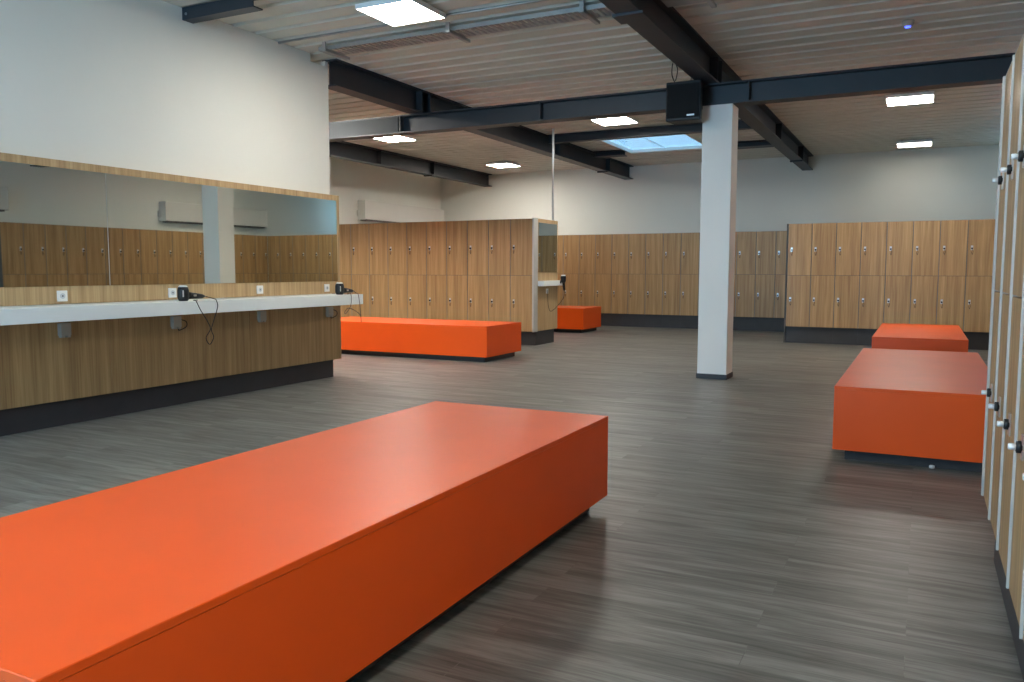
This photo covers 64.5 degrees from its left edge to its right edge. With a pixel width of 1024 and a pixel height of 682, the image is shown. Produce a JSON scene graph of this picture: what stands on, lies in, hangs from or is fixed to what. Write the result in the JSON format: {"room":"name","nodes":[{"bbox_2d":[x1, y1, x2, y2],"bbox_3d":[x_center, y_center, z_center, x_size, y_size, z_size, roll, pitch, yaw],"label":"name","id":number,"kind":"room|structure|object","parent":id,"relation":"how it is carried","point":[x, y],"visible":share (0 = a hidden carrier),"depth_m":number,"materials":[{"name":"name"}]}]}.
{"room":"changing room","nodes":[
{"label":"changing room","id":0,"kind":"room"},
{"bbox_2d":[0,0,331,306],"bbox_3d":[-4.288,-0.973,4.755,0.160,3.500,9.755,3,6,27],"label":"wall","id":1,"kind":"structure","parent":0,"point":[128,84],"depth_m":6.96,"materials":[{"name":"white paint"}]},
{"bbox_2d":[0,152,339,305],"bbox_3d":[-4.160,-0.701,4.746,0.095,1.081,9.773,3,6,27],"label":"backboard","id":2,"kind":"object","parent":1,"relation":"attached to","point":[9,296],"depth_m":6.82,"materials":[{"name":"brown wood"}]},
{"bbox_2d":[0,161,109,286],"bbox_3d":[-3.873,-0.780,5.214,0.006,0.888,2.850,3,6,27],"label":"mirror","id":3,"kind":"object","parent":2,"relation":"attached to","point":[53,220],"visible":1,"depth_m":6.07,"materials":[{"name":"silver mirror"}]},
{"bbox_2d":[57,290,67,301],"bbox_3d":[-3.413,-0.342,6.162,0.012,0.082,0.082,3,6,27],"label":"wall socket","id":4,"kind":"object","parent":2,"relation":"attached to","point":[61,295],"visible":1,"depth_m":6.16,"materials":[{"name":"white plastic"}]},
{"bbox_2d":[168,288,176,297],"bbox_3d":[-2.956,-0.420,7.068,0.012,0.082,0.082,3,6,27],"label":"wall socket","id":5,"kind":"object","parent":2,"relation":"attached to","point":[172,292],"visible":1,"depth_m":7.06,"materials":[{"name":"white plastic"}]},
{"bbox_2d":[106,173,337,284],"bbox_3d":[-2.589,-1.000,7.755,0.006,0.888,2.851,3,6,27],"label":"mirror","id":6,"kind":"object","parent":2,"relation":"attached to","point":[160,231],"visible":1,"depth_m":7.45,"materials":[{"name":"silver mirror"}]},
{"bbox_2d":[257,285,262,293],"bbox_3d":[-2.483,-0.506,8.002,0.012,0.082,0.082,3,6,27],"label":"wall socket","id":7,"kind":"object","parent":2,"relation":"attached to","point":[259,288],"visible":1,"depth_m":8.00,"materials":[{"name":"white plastic"}]},
{"bbox_2d":[324,284,329,291],"bbox_3d":[-2.029,-0.582,8.902,0.012,0.082,0.082,3,6,27],"label":"wall socket","id":8,"kind":"object","parent":2,"relation":"attached to","point":[326,286],"visible":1,"depth_m":8.89,"materials":[{"name":"white plastic"}]},
{"bbox_2d":[182,0,262,23],"bbox_3d":[-2.514,-2.871,7.020,0.830,0.105,0.125,3,6,27],"label":"steel beam","id":9,"kind":"structure","parent":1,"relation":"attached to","point":[218,9],"depth_m":7.00,"materials":[{"name":"metal"}]},
{"bbox_2d":[330,157,440,223],"bbox_3d":[-6.372,-1.690,11.501,0.200,3.750,20.000,3,6,27],"label":"wall","id":10,"kind":"structure","parent":0,"point":[352,182],"depth_m":17.82,"materials":[{"name":"white paint"}]},
{"bbox_2d":[329,115,404,141],"bbox_3d":[-3.502,-2.928,11.709,4.640,0.229,0.200,3,6,27],"label":"steel beam","id":11,"kind":"structure","parent":10,"relation":"attached to","point":[387,126],"depth_m":10.86,"materials":[{"name":"grey metal"}]},
{"bbox_2d":[357,200,443,222],"bbox_3d":[-2.491,-2.908,18.690,0.195,0.436,3.252,3,6,27],"label":"wall heater","id":12,"kind":"object","parent":10,"relation":"attached to","point":[371,211],"visible":0.79,"depth_m":18.19,"materials":[{"name":"white metal"}]},
{"bbox_2d":[360,219,396,222],"bbox_3d":[-2.485,-2.708,18.726,0.150,0.032,3.090,3,6,27],"label":"grille","id":13,"kind":"object","parent":12,"relation":"attached to","point":[370,220],"depth_m":17.84,"materials":[{"name":"white metal"}]},
{"bbox_2d":[0,326,1023,681],"bbox_3d":[-0.474,0.504,8.712,13.410,0.120,20.400,3,6,27],"label":"floor","id":14,"kind":"structure","parent":0,"point":[729,539],"depth_m":3.99,"materials":[{"name":"laminate"}]},
{"bbox_2d":[0,305,340,435],"bbox_3d":[-4.165,0.362,4.840,0.088,0.826,9.772,3,6,27],"label":"base panel","id":15,"kind":"object","parent":14,"relation":"on","point":[106,367],"visible":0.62,"depth_m":6.91,"materials":[{"name":"brown wood"}]},
{"bbox_2d":[57,323,71,337],"bbox_3d":[-3.402,-0.081,6.171,0.045,0.110,0.084,3,6,27],"label":"junction box","id":16,"kind":"object","parent":15,"relation":"attached to","point":[64,329],"visible":1,"depth_m":6.15,"materials":[{"name":"grey plastic"}]},
{"bbox_2d":[170,316,186,330],"bbox_3d":[-2.919,-0.154,7.116,0.057,0.129,0.137,3,6,27],"label":"junction box","id":17,"kind":"object","parent":15,"relation":"attached to","point":[176,321],"visible":1,"depth_m":7.08,"materials":[{"name":"grey plastic"}]},
{"bbox_2d":[0,294,362,325],"bbox_3d":[-3.975,-0.093,4.655,0.380,0.108,9.685,3,6,27],"label":"countertop","id":18,"kind":"structure","parent":15,"relation":"on","point":[11,315],"depth_m":6.54,"materials":[{"name":"white laminate"}]},
{"bbox_2d":[177,285,217,344],"bbox_3d":[-2.686,-0.223,6.957,0.186,0.509,0.326,3,6,27],"label":"hair dryer","id":19,"kind":"object","parent":18,"relation":"in","point":[183,294],"visible":0.97,"depth_m":6.85,"materials":[{"name":"black plastic"}]},
{"bbox_2d":[335,282,361,321],"bbox_3d":[-1.775,-0.416,8.758,0.184,0.434,0.326,3,6,27],"label":"hair dryer","id":20,"kind":"object","parent":18,"relation":"in","point":[339,287],"visible":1,"depth_m":8.67,"materials":[{"name":"black plastic"}]},
{"bbox_2d":[257,311,266,321],"bbox_3d":[-2.470,-0.241,8.017,0.045,0.110,0.084,3,6,27],"label":"junction box","id":21,"kind":"object","parent":15,"relation":"attached to","point":[261,315],"visible":1,"depth_m":7.99,"materials":[{"name":"grey plastic"}]},
{"bbox_2d":[326,307,336,317],"bbox_3d":[-1.990,-0.313,8.953,0.057,0.129,0.137,3,6,27],"label":"junction box","id":22,"kind":"object","parent":15,"relation":"attached to","point":[329,310],"visible":1,"depth_m":8.91,"materials":[{"name":"grey plastic"}]},
{"bbox_2d":[0,401,607,681],"bbox_3d":[-0.635,0.704,2.998,1.018,0.474,2.950,3,6,27],"label":"bench","id":23,"kind":"object","parent":14,"relation":"on","point":[316,557],"visible":1,"depth_m":2.35,"materials":[{"name":"orange plastic"}]},
{"bbox_2d":[334,224,351,316],"bbox_3d":[-2.922,-1.087,14.668,0.394,2.007,0.508,3,6,27],"label":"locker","id":24,"kind":"structure","parent":14,"relation":"on","point":[344,229],"depth_m":14.40,"materials":[{"name":"brown wood"}]},
{"bbox_2d":[350,223,369,316],"bbox_3d":[-2.571,-1.071,14.491,0.394,2.007,0.508,3,6,27],"label":"locker","id":25,"kind":"structure","parent":14,"relation":"on","point":[359,233],"depth_m":14.27,"materials":[{"name":"brown wood"}]},
{"bbox_2d":[369,223,387,317],"bbox_3d":[-2.219,-1.055,14.315,0.394,2.007,0.508,3,6,27],"label":"locker","id":26,"kind":"structure","parent":14,"relation":"on","point":[378,251],"depth_m":14.10,"materials":[{"name":"brown wood"}]},
{"bbox_2d":[387,222,406,317],"bbox_3d":[-1.867,-1.040,14.139,0.394,2.007,0.508,3,6,27],"label":"locker","id":27,"kind":"structure","parent":14,"relation":"on","point":[396,232],"depth_m":13.92,"materials":[{"name":"brown wood"}]},
{"bbox_2d":[406,222,426,318],"bbox_3d":[-1.514,-1.024,13.962,0.394,2.007,0.508,3,6,27],"label":"locker","id":28,"kind":"structure","parent":14,"relation":"on","point":[415,231],"depth_m":13.74,"materials":[{"name":"brown wood"}]},
{"bbox_2d":[341,317,520,361],"bbox_3d":[-1.414,-0.049,11.615,2.946,0.474,1.018,3,6,27],"label":"bench","id":29,"kind":"object","parent":14,"relation":"on","point":[458,340],"visible":0.76,"depth_m":11.05,"materials":[{"name":"orange laminate"}]},
{"bbox_2d":[426,221,446,319],"bbox_3d":[-1.163,-1.008,13.786,0.394,2.007,0.508,3,6,27],"label":"locker","id":30,"kind":"structure","parent":14,"relation":"on","point":[436,278],"depth_m":13.57,"materials":[{"name":"brown wood"}]},
{"bbox_2d":[446,220,466,319],"bbox_3d":[-0.811,-0.992,13.609,0.394,2.007,0.508,3,6,27],"label":"locker","id":31,"kind":"structure","parent":14,"relation":"on","point":[456,231],"depth_m":13.39,"materials":[{"name":"brown wood"}]},
{"bbox_2d":[467,220,487,320],"bbox_3d":[-0.459,-0.976,13.432,0.394,2.007,0.508,3,6,27],"label":"locker","id":32,"kind":"structure","parent":14,"relation":"on","point":[477,230],"depth_m":13.22,"materials":[{"name":"brown wood"}]},
{"bbox_2d":[488,219,509,321],"bbox_3d":[-0.107,-0.960,13.256,0.394,2.007,0.508,3,6,27],"label":"locker","id":33,"kind":"structure","parent":14,"relation":"on","point":[498,229],"depth_m":13.04,"materials":[{"name":"brown wood"}]},
{"bbox_2d":[510,218,534,345],"bbox_3d":[0.245,-0.944,13.079,0.394,2.007,0.508,3,6,27],"label":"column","id":34,"kind":"structure","parent":14,"relation":"on","point":[520,229],"depth_m":12.87,"materials":[{"name":"wood"}]},
{"bbox_2d":[532,218,557,344],"bbox_3d":[0.544,-0.961,13.203,0.026,2.019,0.967,3,6,27],"label":"end panel","id":35,"kind":"object","parent":14,"relation":"on","point":[544,321],"visible":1,"depth_m":13.12,"materials":[{"name":"brown wood"}]},
{"bbox_2d":[538,222,556,271],"bbox_3d":[0.585,-1.515,13.220,0.004,0.790,0.735,3,6,27],"label":"mirror","id":36,"kind":"object","parent":35,"relation":"attached to","point":[547,233],"visible":1,"depth_m":13.19,"materials":[{"name":"silver mirror"}]},
{"bbox_2d":[538,280,561,285],"bbox_3d":[0.637,-0.944,13.266,0.100,0.085,0.795,3,6,27],"label":"shelf","id":37,"kind":"object","parent":35,"relation":"attached to","point":[554,282],"visible":0.81,"depth_m":13.12,"materials":[{"name":"white laminate"}]},
{"bbox_2d":[552,129,553,220],"bbox_3d":[0.673,-2.724,13.309,0.037,1.485,0.038,3,6,27],"label":"pole","id":38,"kind":"object","parent":35,"relation":"on","point":[552,129],"visible":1,"depth_m":13.30,"materials":[{"name":"white metal"}]},
{"bbox_2d":[547,275,565,310],"bbox_3d":[0.722,-0.792,13.399,0.400,0.601,0.101,-3,6,-33],"label":"hair dryer","id":39,"kind":"object","parent":35,"relation":"attached to","point":[563,277],"visible":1,"depth_m":13.43,"materials":[{"name":"black plastic"}]},
{"bbox_2d":[557,235,562,305],"bbox_3d":[1.058,-1.372,18.210,0.375,1.969,0.508,3,6,27],"label":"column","id":40,"kind":"structure","parent":14,"relation":"on","point":[560,237],"depth_m":17.93,"materials":[{"name":"wood"}]},
{"bbox_2d":[563,235,578,305],"bbox_3d":[1.393,-1.357,18.042,0.375,1.969,0.508,3,6,27],"label":"locker","id":41,"kind":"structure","parent":14,"relation":"on","point":[570,242],"depth_m":17.82,"materials":[{"name":"brown wood"}]},
{"bbox_2d":[554,306,600,332],"bbox_3d":[0.300,-0.479,16.565,2.861,0.474,0.955,3,6,27],"label":"bench","id":42,"kind":"object","parent":14,"relation":"on","point":[574,319],"visible":0.41,"depth_m":15.69,"materials":[{"name":"orange laminate"}]},
{"bbox_2d":[578,234,594,305],"bbox_3d":[1.728,-1.342,17.874,0.375,1.969,0.508,3,6,27],"label":"locker","id":43,"kind":"structure","parent":14,"relation":"on","point":[586,242],"depth_m":17.65,"materials":[{"name":"brown wood"}]},
{"bbox_2d":[595,234,611,325],"bbox_3d":[2.063,-1.327,17.706,0.375,1.969,0.508,3,6,27],"label":"locker","id":44,"kind":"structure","parent":14,"relation":"on","point":[603,242],"depth_m":17.50,"materials":[{"name":"brown wood"}]},
{"bbox_2d":[611,234,628,326],"bbox_3d":[2.399,-1.312,17.538,0.375,1.969,0.508,3,6,27],"label":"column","id":45,"kind":"structure","parent":14,"relation":"on","point":[619,259],"depth_m":17.34,"materials":[{"name":"brown wood"}]},
{"bbox_2d":[628,233,645,326],"bbox_3d":[2.734,-1.296,17.370,0.375,1.969,0.508,3,6,27],"label":"locker","id":46,"kind":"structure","parent":14,"relation":"on","point":[637,242],"depth_m":17.17,"materials":[{"name":"brown wood"}]},
{"bbox_2d":[645,233,662,327],"bbox_3d":[3.069,-1.281,17.202,0.375,1.969,0.508,3,6,27],"label":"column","id":47,"kind":"structure","parent":14,"relation":"on","point":[654,241],"depth_m":17.00,"materials":[{"name":"brown wood"}]},
{"bbox_2d":[662,233,680,327],"bbox_3d":[3.404,-1.266,17.034,0.375,1.969,0.508,3,6,27],"label":"locker","id":48,"kind":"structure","parent":14,"relation":"on","point":[670,279],"depth_m":16.83,"materials":[{"name":"brown wood"}]},
{"bbox_2d":[680,232,698,328],"bbox_3d":[3.740,-1.251,16.866,0.375,1.969,0.508,3,6,27],"label":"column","id":49,"kind":"structure","parent":14,"relation":"on","point":[689,267],"depth_m":16.66,"materials":[{"name":"brown wood"}]},
{"bbox_2d":[698,232,699,308],"bbox_3d":[4.075,-1.236,16.697,0.375,1.969,0.508,3,6,27],"label":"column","id":50,"kind":"structure","parent":14,"relation":"on","point":[699,232],"depth_m":16.57,"materials":[{"name":"brown wood"}]},
{"bbox_2d":[696,103,738,379],"bbox_3d":[2.284,-1.075,9.015,0.338,2.980,0.324,3,6,27],"label":"pillar","id":51,"kind":"structure","parent":14,"relation":"on","point":[720,122],"depth_m":8.88,"materials":[{"name":"paint"}]},
{"bbox_2d":[399,52,1015,134],"bbox_3d":[2.308,-2.667,8.795,8.370,0.229,0.200,3,6,27],"label":"steel beam","id":52,"kind":"structure","parent":51,"relation":"on","point":[988,69],"depth_m":8.65,"materials":[{"name":"black metal"}]},
{"bbox_2d":[733,232,736,329],"bbox_3d":[4.410,-1.221,16.529,0.375,1.969,0.508,3,6,27],"label":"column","id":53,"kind":"structure","parent":14,"relation":"on","point":[735,232],"depth_m":16.25,"materials":[{"name":"brown wood"}]},
{"bbox_2d":[735,231,755,330],"bbox_3d":[4.745,-1.206,16.361,0.375,1.969,0.508,3,6,27],"label":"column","id":54,"kind":"structure","parent":14,"relation":"on","point":[746,241],"depth_m":16.16,"materials":[{"name":"brown wood"}]},
{"bbox_2d":[754,231,775,330],"bbox_3d":[5.080,-1.191,16.193,0.375,1.969,0.508,3,6,27],"label":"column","id":55,"kind":"structure","parent":14,"relation":"on","point":[765,240],"depth_m":15.99,"materials":[{"name":"brown wood"}]},
{"bbox_2d":[774,231,786,331],"bbox_3d":[5.416,-1.175,16.025,0.375,1.969,0.508,3,6,27],"label":"locker","id":56,"kind":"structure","parent":14,"relation":"on","point":[781,236],"depth_m":15.86,"materials":[{"name":"brown wood"}]},
{"bbox_2d":[783,224,787,341],"bbox_3d":[4.662,-0.975,13.717,0.014,1.969,0.504,3,6,27],"label":"panel","id":57,"kind":"object","parent":14,"relation":"on","point":[787,224],"visible":0.36,"depth_m":13.50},
{"bbox_2d":[785,223,811,342],"bbox_3d":[4.830,-0.965,13.608,0.370,1.969,0.508,3,6,27],"label":"column","id":58,"kind":"structure","parent":14,"relation":"on","point":[799,235],"depth_m":13.40,"materials":[{"name":"wood"}]},
{"bbox_2d":[809,223,836,343],"bbox_3d":[5.162,-0.950,13.442,0.370,1.969,0.508,3,6,27],"label":"locker","id":59,"kind":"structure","parent":14,"relation":"on","point":[823,247],"depth_m":13.24,"materials":[{"name":"brown wood"}]},
{"bbox_2d":[833,222,861,344],"bbox_3d":[5.493,-0.935,13.276,0.370,1.969,0.508,3,6,27],"label":"locker","id":60,"kind":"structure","parent":14,"relation":"on","point":[848,234],"depth_m":13.08,"materials":[{"name":"brown wood"}]},
{"bbox_2d":[857,221,886,345],"bbox_3d":[5.825,-0.920,13.110,0.370,1.969,0.508,3,6,27],"label":"locker","id":61,"kind":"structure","parent":14,"relation":"on","point":[873,234],"depth_m":12.90,"materials":[{"name":"brown wood"}]},
{"bbox_2d":[883,221,913,323],"bbox_3d":[6.156,-0.905,12.944,0.370,1.969,0.508,3,6,27],"label":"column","id":62,"kind":"structure","parent":14,"relation":"on","point":[899,243],"depth_m":12.73,"materials":[{"name":"brown wood"}]},
{"bbox_2d":[832,348,987,471],"bbox_3d":[3.091,0.430,6.195,0.939,0.474,2.835,3,6,27],"label":"bench","id":63,"kind":"object","parent":14,"relation":"on","point":[923,408],"visible":0.79,"depth_m":5.04,"materials":[{"name":"orange laminate"}]},
{"bbox_2d":[872,323,968,351],"bbox_3d":[4.967,0.108,9.915,0.932,0.474,2.583,3,6,27],"label":"bench","id":64,"kind":"object","parent":14,"relation":"on","point":[926,337],"visible":0.59,"depth_m":8.92,"materials":[{"name":"orange laminate"}]},
{"bbox_2d":[909,220,940,324],"bbox_3d":[6.487,-0.891,12.777,0.370,1.969,0.508,3,6,27],"label":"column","id":65,"kind":"structure","parent":14,"relation":"on","point":[926,234],"depth_m":12.56,"materials":[{"name":"brown wood"}]},
{"bbox_2d":[936,220,967,330],"bbox_3d":[6.819,-0.876,12.611,0.370,1.969,0.508,3,6,27],"label":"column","id":66,"kind":"structure","parent":14,"relation":"on","point":[953,233],"depth_m":12.39,"materials":[{"name":"brown wood"}]},
{"bbox_2d":[963,219,994,349],"bbox_3d":[7.150,-0.861,12.445,0.370,1.969,0.508,3,6,27],"label":"locker","id":67,"kind":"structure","parent":14,"relation":"on","point":[981,232],"depth_m":12.24,"materials":[{"name":"brown wood"}]},
{"bbox_2d":[981,62,1011,591],"bbox_3d":[2.071,-0.046,3.042,0.517,1.969,0.367,3,6,27],"label":"column","id":68,"kind":"structure","parent":14,"relation":"on","point":[1001,180],"depth_m":3.19,"materials":[{"name":"wood"}]},
{"bbox_2d":[981,76,1004,495],"bbox_3d":[2.179,-0.195,3.190,0.508,1.700,0.016,3,6,27],"label":"panel","id":69,"kind":"object","parent":68,"relation":"attached to","point":[1003,76],"visible":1,"depth_m":3.30,"materials":[{"name":"wood"}]},
{"bbox_2d":[988,34,1023,628],"bbox_3d":[1.906,-0.018,2.715,0.517,1.969,0.367,3,6,27],"label":"locker","id":70,"kind":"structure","parent":14,"relation":"on","point":[1010,170],"depth_m":2.86,"materials":[{"name":"brown wood"}]},
{"bbox_2d":[996,39,1023,676],"bbox_3d":[1.741,0.010,2.388,0.517,1.969,0.367,3,6,27],"label":"locker","id":71,"kind":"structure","parent":14,"relation":"on","point":[1017,261],"depth_m":2.56,"materials":[{"name":"brown wood"}]},
{"bbox_2d":[1006,269,1023,680],"bbox_3d":[1.575,0.038,2.062,0.517,1.969,0.367,3,6,27],"label":"locker","id":72,"kind":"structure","parent":14,"relation":"on","point":[1015,556],"depth_m":2.28,"materials":[{"name":"brown wood"}]},
{"bbox_2d":[1019,473,1023,641],"bbox_3d":[1.410,0.067,1.735,0.517,1.969,0.367,3,6,27],"label":"column","id":73,"kind":"structure","parent":14,"relation":"on","point":[1021,629],"depth_m":2.05,"materials":[{"name":"brown wood"}]},
{"bbox_2d":[162,0,1023,173],"bbox_3d":[-0.470,-3.095,8.398,13.010,0.104,20.000,3,6,27],"label":"ceiling","id":74,"kind":"structure","parent":0,"point":[757,39],"depth_m":8.74,"materials":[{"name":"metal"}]},
{"bbox_2d":[373,135,416,141],"bbox_3d":[-2.029,-3.495,13.927,0.568,0.061,0.568,3,6,27],"label":"ceiling light","id":75,"kind":"object","parent":74,"relation":"attached to","point":[406,137],"visible":0.52,"depth_m":13.97,"materials":[{"name":"white plastic"}]},
{"bbox_2d":[355,0,445,26],"bbox_3d":[-0.970,-2.900,7.116,0.568,0.061,0.568,3,6,27],"label":"ceiling light","id":76,"kind":"object","parent":74,"relation":"attached to","point":[394,13],"visible":1,"depth_m":7.06,"materials":[{"name":"white plastic"}]},
{"bbox_2d":[329,141,491,186],"bbox_3d":[-3.155,-3.420,14.502,0.220,0.313,11.500,3,6,27],"label":"steel beam","id":77,"kind":"structure","parent":74,"relation":"attached to","point":[343,150],"depth_m":16.39,"materials":[{"name":"black metal"}]},
{"bbox_2d":[278,0,546,43],"bbox_3d":[-0.727,-2.940,7.383,3.649,0.024,0.024,3,6,27],"label":"conduit","id":78,"kind":"object","parent":74,"relation":"attached to","point":[529,1],"visible":0.76,"depth_m":7.60,"materials":[{"name":"metal"}]},
{"bbox_2d":[318,1,614,59],"bbox_3d":[-0.418,-2.932,7.689,3.369,0.094,0.400,3,6,27],"label":"cable tray","id":79,"kind":"object","parent":74,"relation":"hanging from","point":[589,14],"visible":0.93,"depth_m":7.60,"materials":[{"name":"metal"}]},
{"bbox_2d":[322,58,633,179],"bbox_3d":[0.299,-3.325,13.471,0.220,0.313,10.244,3,6,27],"label":"steel beam","id":80,"kind":"structure","parent":74,"relation":"attached to","point":[346,78],"depth_m":10.61,"materials":[{"name":"black metal"}]},
{"bbox_2d":[485,161,520,167],"bbox_3d":[-0.186,-3.802,17.464,0.568,0.061,0.568,3,6,27],"label":"ceiling light","id":81,"kind":"object","parent":74,"relation":"attached to","point":[507,163],"visible":1,"depth_m":17.34,"materials":[{"name":"white plastic"}]},
{"bbox_2d":[489,164,516,167],"bbox_3d":[-0.186,-3.788,17.465,0.544,0.027,0.544,3,6,27],"label":"diffuser","id":82,"kind":"object","parent":81,"relation":"attached to","point":[493,165],"depth_m":17.45,"materials":[{"name":"white plastic"}]},
{"bbox_2d":[593,150,626,157],"bbox_3d":[1.909,-3.631,15.757,0.595,0.098,0.280,3,6,27],"label":"beam","id":83,"kind":"structure","parent":74,"relation":"attached to","point":[609,153],"depth_m":15.73,"materials":[{"name":"metal"}]},
{"bbox_2d":[590,116,638,125],"bbox_3d":[1.549,-3.345,12.255,0.568,0.061,0.568,3,6,27],"label":"ceiling light","id":84,"kind":"object","parent":74,"relation":"attached to","point":[624,119],"visible":0.7,"depth_m":12.23,"materials":[{"name":"white plastic"}]},
{"bbox_2d":[548,119,751,143],"bbox_3d":[2.226,-3.379,13.113,3.550,0.138,0.140,3,6,27],"label":"beam","id":85,"kind":"structure","parent":74,"relation":"attached to","point":[665,130],"depth_m":13.23,"materials":[{"name":"metal"}]},
{"bbox_2d":[601,134,701,152],"bbox_3d":[2.620,-3.608,14.748,1.560,0.070,1.740,3,6,27],"label":"skylight","id":86,"kind":"object","parent":74,"relation":"attached to","point":[684,141],"visible":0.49,"depth_m":15.04,"materials":[{"name":"blue glass"}]},
{"bbox_2d":[661,0,716,7],"bbox_3d":[1.788,-2.833,6.583,1.130,0.094,0.400,3,6,27],"label":"cable tray","id":87,"kind":"object","parent":74,"relation":"hanging from","point":[669,3],"visible":1,"depth_m":6.78,"materials":[{"name":"metal"}]},
{"bbox_2d":[599,0,812,170],"bbox_3d":[1.464,-2.798,7.446,0.250,0.313,20.000,3,6,27],"label":"steel beam","id":88,"kind":"structure","parent":74,"relation":"attached to","point":[662,26],"depth_m":8.02,"materials":[{"name":"black metal"}]},
{"bbox_2d":[666,63,710,124],"bbox_3d":[1.897,-2.687,8.709,0.437,0.665,0.251,3,6,27],"label":"loudspeaker","id":89,"kind":"object","parent":88,"relation":"hanging from","point":[684,103],"visible":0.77,"depth_m":8.63,"materials":[{"name":"black plastic"}]},
{"bbox_2d":[667,82,698,118],"bbox_3d":[1.817,-2.555,8.630,0.344,0.355,0.012,3,6,27],"label":"grille","id":90,"kind":"object","parent":89,"relation":"attached to","point":[682,97],"depth_m":8.63,"materials":[{"name":"black"}]},
{"bbox_2d":[738,140,773,148],"bbox_3d":[4.200,-3.527,14.608,1.375,0.098,0.280,3,6,27],"label":"beam","id":91,"kind":"structure","parent":74,"relation":"attached to","point":[755,143],"depth_m":14.50,"materials":[{"name":"metal"}]},
{"bbox_2d":[901,19,914,27],"bbox_3d":[3.660,-2.927,7.505,0.110,0.062,0.110,3,6,27],"label":"smoke detector","id":92,"kind":"object","parent":74,"relation":"attached to","point":[908,23],"visible":1,"depth_m":7.47,"materials":[{"name":"grey plastic"}]},
{"bbox_2d":[885,91,934,105],"bbox_3d":[5.256,-3.206,10.720,0.568,0.061,0.568,3,6,27],"label":"ceiling light","id":93,"kind":"object","parent":74,"relation":"attached to","point":[927,96],"visible":1,"depth_m":10.61,"materials":[{"name":"white plastic"}]},
{"bbox_2d":[887,95,932,105],"bbox_3d":[5.256,-3.192,10.721,0.544,0.027,0.544,3,6,27],"label":"diffuser","id":94,"kind":"object","parent":93,"relation":"attached to","point":[892,100],"depth_m":10.67,"materials":[{"name":"white plastic"}]},
{"bbox_2d":[896,139,932,147],"bbox_3d":[7.185,-3.533,14.493,0.568,0.061,0.568,3,6,27],"label":"ceiling light","id":95,"kind":"object","parent":74,"relation":"attached to","point":[927,142],"visible":1,"depth_m":14.36,"materials":[{"name":"white plastic"}]},
{"bbox_2d":[897,142,931,147],"bbox_3d":[7.185,-3.519,14.494,0.544,0.027,0.544,3,6,27],"label":"diffuser","id":96,"kind":"object","parent":95,"relation":"attached to","point":[899,144],"depth_m":14.47,"materials":[{"name":"white plastic"}]},
{"bbox_2d":[440,145,998,234],"bbox_3d":[4.070,-2.203,17.531,13.410,3.750,0.200,3,6,27],"label":"wall","id":97,"kind":"structure","parent":0,"point":[951,183],"depth_m":16.78,"materials":[{"name":"white paint"}]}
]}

